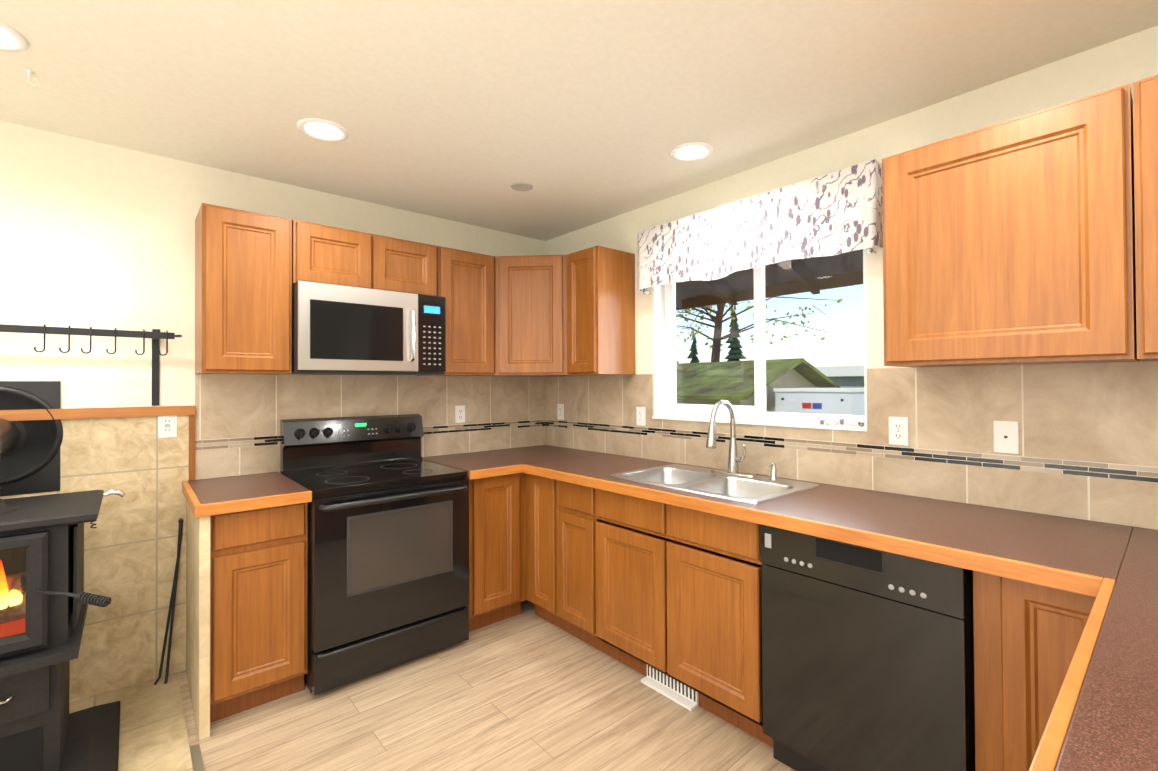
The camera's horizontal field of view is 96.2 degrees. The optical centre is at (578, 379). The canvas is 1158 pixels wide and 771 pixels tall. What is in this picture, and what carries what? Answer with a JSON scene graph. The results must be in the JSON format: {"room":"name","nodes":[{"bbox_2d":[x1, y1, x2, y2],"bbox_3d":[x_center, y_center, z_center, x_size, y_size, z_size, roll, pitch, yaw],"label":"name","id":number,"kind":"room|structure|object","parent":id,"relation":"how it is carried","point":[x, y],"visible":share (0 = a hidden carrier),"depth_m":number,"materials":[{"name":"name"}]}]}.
{"room":"kitchen","nodes":[
{"label":"kitchen","id":0,"kind":"room"},
{"bbox_2d":[0,121,544,672],"bbox_3d":[-2.212,0.172,2.378,5.350,2.480,0.150,0,-1,-41],"label":"wall","id":1,"kind":"structure","parent":0,"point":[96,235],"depth_m":2.37,"materials":[{"name":"paint"}]},
{"bbox_2d":[0,418,19,455],"bbox_3d":[-2.209,0.303,1.907,0.162,0.304,0.538,0,-1,-41],"label":"flue pipe","id":2,"kind":"object","parent":1,"relation":"attached to","point":[9,434],"visible":1,"depth_m":2.01,"materials":[{"name":"black metal"}]},
{"bbox_2d":[0,324,181,404],"bbox_3d":[-2.358,-0.057,2.071,1.227,0.352,0.128,0,-1,-41],"label":"pot rack","id":3,"kind":"object","parent":1,"relation":"attached to","point":[156,335],"visible":1,"depth_m":2.29,"materials":[{"name":"black metal"}]},
{"bbox_2d":[0,415,188,702],"bbox_3d":[-2.664,0.785,1.873,2.010,1.232,0.010,0,-1,-41],"label":"wall tile","id":4,"kind":"structure","parent":1,"relation":"attached to","point":[130,548],"depth_m":2.38,"materials":[{"name":"beige tile"}]},
{"bbox_2d":[0,381,62,496],"bbox_3d":[-2.383,0.242,2.109,0.410,0.472,0.012,0,-1,-41],"label":"plate","id":5,"kind":"object","parent":4,"relation":"attached to","point":[30,462],"visible":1,"depth_m":2.18,"materials":[{"name":"black metal"}]},
{"bbox_2d":[158,415,176,437],"bbox_3d":[-1.962,0.218,2.475,0.070,0.115,0.008,0,-1,-41],"label":"electrical outlet","id":6,"kind":"object","parent":4,"relation":"attached to","point":[167,426],"visible":1,"depth_m":2.47,"materials":[{"name":"white plastic"}]},
{"bbox_2d":[0,405,194,480],"bbox_3d":[-2.653,0.306,1.882,2.035,0.364,0.022,0,-1,-41],"label":"trim","id":7,"kind":"structure","parent":1,"relation":"attached to","point":[44,414],"depth_m":2.35,"materials":[{"name":"brown wood"}]},
{"bbox_2d":[195,203,294,374],"bbox_3d":[-1.648,-0.409,2.551,0.360,0.760,0.340,0,-1,-41],"label":"upper cabinet","id":8,"kind":"object","parent":1,"relation":"attached to","point":[245,260],"depth_m":2.42,"materials":[{"name":"brown wood"}]},
{"bbox_2d":[295,220,374,288],"bbox_3d":[-1.364,-0.631,2.799,0.380,0.315,0.340,0,-1,-41],"label":"upper cabinet","id":9,"kind":"object","parent":1,"relation":"attached to","point":[325,254],"depth_m":2.67,"materials":[{"name":"brown wood"}]},
{"bbox_2d":[291,280,445,374],"bbox_3d":[-1.174,-0.250,2.868,0.760,0.443,0.471,0,-1,-41],"label":"microwave","id":10,"kind":"object","parent":9,"relation":"attached to","point":[342,330],"visible":1,"depth_m":2.68,"materials":[{"name":"grey metal"}]},
{"bbox_2d":[195,374,545,479],"bbox_3d":[-1.068,0.234,3.259,2.164,0.520,0.008,0,-1,-41],"label":"tile backsplash","id":11,"kind":"structure","parent":1,"relation":"attached to","point":[238,417],"depth_m":3.04,"materials":[{"name":"tile"}]},
{"bbox_2d":[455,405,464,422],"bbox_3d":[-0.797,0.230,3.483,0.070,0.115,0.007,0,-1,-41],"label":"electrical outlet","id":12,"kind":"object","parent":11,"relation":"attached to","point":[459,413],"visible":1,"depth_m":3.48,"materials":[{"name":"white plastic"}]},
{"bbox_2d":[375,235,442,296],"bbox_3d":[-1.076,-0.630,3.047,0.380,0.315,0.340,0,-1,-41],"label":"upper cabinet","id":13,"kind":"object","parent":1,"relation":"attached to","point":[405,266],"depth_m":2.93,"materials":[{"name":"brown wood"}]},
{"bbox_2d":[416,247,494,375],"bbox_3d":[-0.782,-0.407,3.297,0.382,0.760,0.340,0,-1,-41],"label":"upper cabinet","id":14,"kind":"object","parent":1,"relation":"attached to","point":[468,277],"depth_m":3.18,"materials":[{"name":"brown wood"}]},
{"bbox_2d":[178,600,794,770],"bbox_3d":[-0.189,1.427,-0.087,5.500,0.100,6.500,0,-1,-41],"label":"floor","id":15,"kind":"structure","parent":0,"point":[527,689],"depth_m":2.12,"materials":[{"name":"wood"}]},
{"bbox_2d":[69,672,204,770],"bbox_3d":[-2.104,1.395,1.212,1.998,0.010,1.730,0,-1,-41],"label":"hearth","id":16,"kind":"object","parent":15,"relation":"on","point":[153,735],"depth_m":2.09,"materials":[{"name":"beige tile"}]},
{"bbox_2d":[0,489,125,770],"bbox_3d":[-2.012,0.911,1.726,0.756,0.986,0.763,0,-1,-41],"label":"wood stove","id":17,"kind":"object","parent":16,"relation":"on","point":[45,599],"visible":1,"depth_m":1.75,"materials":[{"name":"metal"}]},
{"bbox_2d":[154,518,183,684],"bbox_3d":[-1.927,1.036,2.440,0.114,0.739,0.100,0,-1,-41],"label":"tongs","id":18,"kind":"object","parent":16,"relation":"on","point":[174,590],"visible":1,"depth_m":2.45,"materials":[{"name":"black metal"}]},
{"bbox_2d":[186,500,307,740],"bbox_3d":[-1.543,0.969,2.399,0.394,0.880,0.655,0,-1,-41],"label":"base cabinet","id":19,"kind":"object","parent":15,"relation":"on","point":[247,571],"depth_m":2.17,"materials":[{"name":"brown wood"}]},
{"bbox_2d":[182,472,311,517],"bbox_3d":[-1.544,0.511,2.388,0.411,0.047,0.699,0,-1,-41],"label":"countertop","id":20,"kind":"structure","parent":19,"relation":"on","point":[231,494],"depth_m":2.24,"materials":[{"name":"laminate"}]},
{"bbox_2d":[280,414,468,694],"bbox_3d":[-1.064,0.809,2.736,0.762,1.200,0.734,0,-1,-41],"label":"range","id":21,"kind":"object","parent":15,"relation":"on","point":[388,546],"visible":1,"depth_m":2.53,"materials":[{"name":"black metal"}]},
{"bbox_2d":[464,473,525,631],"bbox_3d":[-0.658,0.972,3.173,0.414,0.880,0.619,0,-1,-41],"label":"base cabinet","id":22,"kind":"object","parent":15,"relation":"on","point":[497,504],"depth_m":2.95,"materials":[{"name":"brown wood"}]},
{"bbox_2d":[422,452,521,479],"bbox_3d":[-0.678,0.514,3.134,0.332,0.047,0.702,0,-1,-41],"label":"countertop","id":23,"kind":"structure","parent":22,"relation":"on","point":[477,465],"depth_m":3.03,"materials":[{"name":"laminate"}]},
{"bbox_2d":[474,445,1157,592],"bbox_3d":[0.716,0.498,2.310,0.701,0.047,3.769,0,-1,-41],"label":"countertop","id":24,"kind":"structure","parent":22,"relation":"on","point":[1051,551],"depth_m":1.69,"materials":[{"name":"laminate"}]},
{"bbox_2d":[608,464,818,503],"bbox_3d":[0.608,0.567,2.452,0.544,0.192,0.824,0,-1,-41],"label":"sink","id":25,"kind":"object","parent":24,"relation":"in","point":[758,489],"visible":0.27,"depth_m":2.45,"materials":[{"name":"silver metal"}]},
{"bbox_2d":[767,463,777,479],"bbox_3d":[0.898,0.430,2.420,0.070,0.076,0.036,0,-1,-41],"label":"soap dispenser","id":26,"kind":"object","parent":25,"relation":"on","point":[773,472],"visible":1,"depth_m":2.42,"materials":[{"name":"silver metal"}]},
{"bbox_2d":[706,400,756,476],"bbox_3d":[0.700,0.284,2.535,0.240,0.371,0.250,0,-1,-41],"label":"faucet","id":27,"kind":"object","parent":24,"relation":"on","point":[734,459],"visible":1,"depth_m":2.57,"materials":[{"name":"silver metal"}]},
{"bbox_2d":[526,473,549,621],"bbox_3d":[0.006,0.969,3.164,0.619,0.880,0.300,0,-1,-41],"label":"base cabinet","id":28,"kind":"object","parent":15,"relation":"on","point":[537,487],"depth_m":2.99,"materials":[{"name":"brown wood"}]},
{"bbox_2d":[550,479,657,646],"bbox_3d":[0.208,0.965,2.931,0.619,0.880,0.317,0,-1,-41],"label":"base cabinet","id":29,"kind":"object","parent":15,"relation":"on","point":[573,507],"depth_m":2.74,"materials":[{"name":"brown wood"}]},
{"bbox_2d":[594,502,772,746],"bbox_3d":[0.611,1.048,2.464,0.619,0.700,0.915,0,-1,-41],"label":"base cabinet","id":30,"kind":"object","parent":15,"relation":"on","point":[640,585],"depth_m":2.18,"materials":[{"name":"brown wood"}]},
{"bbox_2d":[641,665,698,710],"bbox_3d":[0.398,1.350,2.312,0.052,0.094,0.285,0,-1,-41],"label":"air vent register","id":31,"kind":"object","parent":30,"relation":"attached to","point":[681,694],"visible":0.6,"depth_m":2.30,"materials":[{"name":"white plastic"}]},
{"bbox_2d":[760,524,974,770],"bbox_3d":[1.097,0.953,1.857,0.636,0.872,0.606,0,-1,-41],"label":"dishwasher","id":32,"kind":"object","parent":15,"relation":"on","point":[867,659],"visible":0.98,"depth_m":1.62,"materials":[{"name":"black metal"}]},
{"bbox_2d":[973,571,1095,770],"bbox_3d":[1.423,0.945,1.523,0.619,0.880,0.303,0,-1,-41],"label":"base cabinet","id":33,"kind":"object","parent":15,"relation":"on","point":[1027,636],"depth_m":1.36,"materials":[{"name":"brown wood"}]},
{"bbox_2d":[1029,565,1157,770],"bbox_3d":[0.832,0.479,0.399,1.620,0.047,0.723,0,-1,-41],"label":"countertop","id":34,"kind":"structure","parent":33,"relation":"on","point":[1104,713],"depth_m":0.77,"materials":[{"name":"laminate"}]},
{"bbox_2d":[0,0,1157,240],"bbox_3d":[-0.202,-1.153,-0.062,5.500,0.100,6.500,0,-1,-41],"label":"ceiling","id":35,"kind":"structure","parent":0,"point":[578,114],"depth_m":1.88,"materials":[{"name":"paint"}]},
{"bbox_2d":[0,22,28,50],"bbox_3d":[-1.838,-1.073,1.597,0.200,0.009,0.200,0,-1,-41],"label":"recessed light","id":36,"kind":"object","parent":35,"relation":"in","point":[11,39],"visible":1,"depth_m":1.64,"materials":[{"name":"white paint"}]},
{"bbox_2d":[24,69,38,85],"bbox_3d":[-1.909,-1.051,1.811,0.038,0.048,0.023,0,-1,-41],"label":"ceiling hook","id":37,"kind":"object","parent":35,"relation":"attached to","point":[28,71],"visible":1,"depth_m":1.81,"materials":[{"name":"white plastic"}]},
{"bbox_2d":[297,118,348,141],"bbox_3d":[-1.100,-1.071,2.233,0.200,0.009,0.200,0,-1,-41],"label":"recessed light","id":38,"kind":"object","parent":35,"relation":"in","point":[322,129],"visible":1,"depth_m":2.22,"materials":[{"name":"white paint"}]},
{"bbox_2d":[511,182,532,190],"bbox_3d":[-0.317,-1.069,2.881,0.124,0.008,0.124,0,-1,-41],"label":"ceiling speaker","id":39,"kind":"object","parent":35,"relation":"attached to","point":[520,186],"visible":1,"depth_m":2.87,"materials":[{"name":"grey"}]},
{"bbox_2d":[670,142,712,161],"bbox_3d":[0.534,-1.077,2.462,0.200,0.009,0.200,0,-1,-41],"label":"recessed light","id":40,"kind":"object","parent":35,"relation":"in","point":[690,151],"visible":1,"depth_m":2.45,"materials":[{"name":"white paint"}]},
{"bbox_2d":[545,25,1157,380],"bbox_3d":[1.830,0.144,1.673,0.150,2.480,6.200,0,-1,-41],"label":"wall","id":41,"kind":"structure","parent":0,"point":[1130,59],"depth_m":2.20,"materials":[{"name":"paint"}]},
{"bbox_2d":[495,255,566,376],"bbox_3d":[-0.288,-0.407,3.517,0.649,0.760,0.648,0,-1,-41],"label":"upper cabinet","id":42,"kind":"object","parent":41,"relation":"attached to","point":[528,289],"depth_m":3.28,"materials":[{"name":"brown wood"}]},
{"bbox_2d":[563,245,635,375],"bbox_3d":[0.135,-0.412,3.266,0.339,0.760,0.280,0,-1,-41],"label":"upper cabinet","id":43,"kind":"object","parent":41,"relation":"attached to","point":[599,281],"depth_m":3.16,"materials":[{"name":"brown wood"}]},
{"bbox_2d":[652,415,866,430],"bbox_3d":[0.882,0.220,2.723,0.114,0.018,1.210,0,-1,-41],"label":"window sill","id":44,"kind":"structure","parent":41,"relation":"attached to","point":[765,422],"depth_m":2.60,"materials":[{"name":"white paint"}]},
{"bbox_2d":[812,417,864,426],"bbox_3d":[1.188,0.190,2.363,0.098,0.030,0.223,0,-1,-41],"label":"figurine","id":45,"kind":"object","parent":44,"relation":"on","point":[857,422],"visible":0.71,"depth_m":2.33,"materials":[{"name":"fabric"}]},
{"bbox_2d":[653,249,866,426],"bbox_3d":[0.903,-0.226,2.747,0.148,0.910,1.210,0,-1,-41],"label":"window","id":46,"kind":"structure","parent":41,"relation":"in","point":[664,332],"depth_m":2.87,"materials":[{"name":"white paint"}]},
{"bbox_2d":[638,159,882,293],"bbox_3d":[0.813,-0.712,2.660,0.097,0.378,1.325,0,-1,-41],"label":"valance curtain","id":47,"kind":"object","parent":41,"relation":"attached to","point":[835,213],"visible":1,"depth_m":2.49,"materials":[{"name":"fabric"}]},
{"bbox_2d":[676,249,862,309],"bbox_3d":[1.330,-0.760,3.038,0.869,0.400,6.500,0,-1,-41],"label":"roof","id":48,"kind":"structure","parent":41,"relation":"attached to","point":[804,268],"depth_m":3.49,"materials":[{"name":"brown wood"}]},
{"bbox_2d":[546,361,1157,529],"bbox_3d":[1.054,0.215,2.450,0.008,0.520,3.992,0,-1,-41],"label":"tile backsplash","id":49,"kind":"structure","parent":41,"relation":"attached to","point":[1088,441],"depth_m":1.98,"materials":[{"name":"tile"}]},
{"bbox_2d":[557,404,563,419],"bbox_3d":[-0.136,0.235,3.818,0.007,0.115,0.070,0,-1,-41],"label":"electrical outlet","id":50,"kind":"object","parent":49,"relation":"attached to","point":[560,411],"visible":1,"depth_m":3.81,"materials":[{"name":"white plastic"}]},
{"bbox_2d":[636,407,644,425],"bbox_3d":[0.383,0.227,3.216,0.007,0.115,0.070,0,-1,-41],"label":"electrical outlet","id":51,"kind":"object","parent":49,"relation":"attached to","point":[640,414],"visible":1,"depth_m":3.21,"materials":[{"name":"white plastic"}]},
{"bbox_2d":[889,417,907,445],"bbox_3d":[1.314,0.211,2.137,0.007,0.115,0.070,0,-1,-41],"label":"electrical outlet","id":52,"kind":"object","parent":49,"relation":"attached to","point":[898,430],"visible":1,"depth_m":2.13,"materials":[{"name":"white plastic"}]},
{"bbox_2d":[993,421,1018,453],"bbox_3d":[1.541,0.207,1.874,0.007,0.115,0.070,0,-1,-41],"label":"jack wall plate","id":53,"kind":"object","parent":49,"relation":"attached to","point":[1006,436],"visible":1,"depth_m":1.87,"materials":[{"name":"white plastic"}]},
{"bbox_2d":[882,86,1126,366],"bbox_3d":[1.432,-0.433,1.762,0.339,0.760,0.628,0,-1,-41],"label":"upper cabinet","id":54,"kind":"object","parent":41,"relation":"attached to","point":[1029,239],"depth_m":1.62,"materials":[{"name":"brown wood"}]},
{"bbox_2d":[1123,75,1157,361],"bbox_3d":[1.854,-0.441,1.274,0.339,0.760,0.663,0,-1,-41],"label":"upper cabinet","id":55,"kind":"object","parent":41,"relation":"attached to","point":[1140,112],"depth_m":1.41,"materials":[{"name":"brown wood"}]},
{"label":"outside","id":56,"kind":"structure","parent":0,"visible":0},
{"bbox_3d":[17.630,2.101,29.278,59.849,0.050,65.000,0,-1,-41],"label":"ground","id":57,"kind":"structure","parent":56,"visible":0},
{"bbox_2d":[676,332,699,362],"bbox_3d":[9.815,-1.133,44.400,2.126,6.800,2.159,0,-1,-41],"label":"conifer","id":58,"kind":"object","parent":57,"relation":"on","point":[692,355],"depth_m":44.14,"materials":[{"name":"green plant"}]},
{"bbox_2d":[724,305,746,360],"bbox_3d":[10.933,-1.844,36.872,2.363,8.060,2.389,-1,-1,28],"label":"conifer","id":59,"kind":"object","parent":57,"relation":"on","point":[735,349],"depth_m":36.56,"materials":[{"name":"green plant"}]},
{"bbox_2d":[676,358,840,411],"bbox_3d":[2.204,0.818,10.307,3.500,2.300,4.600,0,-1,-41],"label":"hill","id":60,"kind":"structure","parent":57,"relation":"on","point":[788,366],"depth_m":8.65,"materials":[{"name":"green plant"}]},
{"bbox_2d":[676,296,841,361],"bbox_3d":[3.882,-0.848,13.822,6.766,5.700,7.685,0,-1,-41],"label":"tree","id":61,"kind":"object","parent":57,"relation":"on","point":[718,318],"depth_m":13.73,"materials":[{"name":"brown plant"}]},
{"bbox_2d":[773,388,864,415],"bbox_3d":[3.721,1.030,7.782,1.400,1.810,1.500,0,-1,-41],"label":"trailer","id":62,"kind":"object","parent":57,"relation":"on","point":[832,399],"depth_m":7.35,"materials":[{"name":"grey"}]},
{"bbox_2d":[815,365,863,387],"bbox_3d":[9.149,0.838,16.035,8.800,2.300,18.800,0,-1,-41],"label":"house","id":63,"kind":"structure","parent":57,"relation":"on","point":[843,378],"depth_m":12.68,"materials":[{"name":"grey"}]}
]}

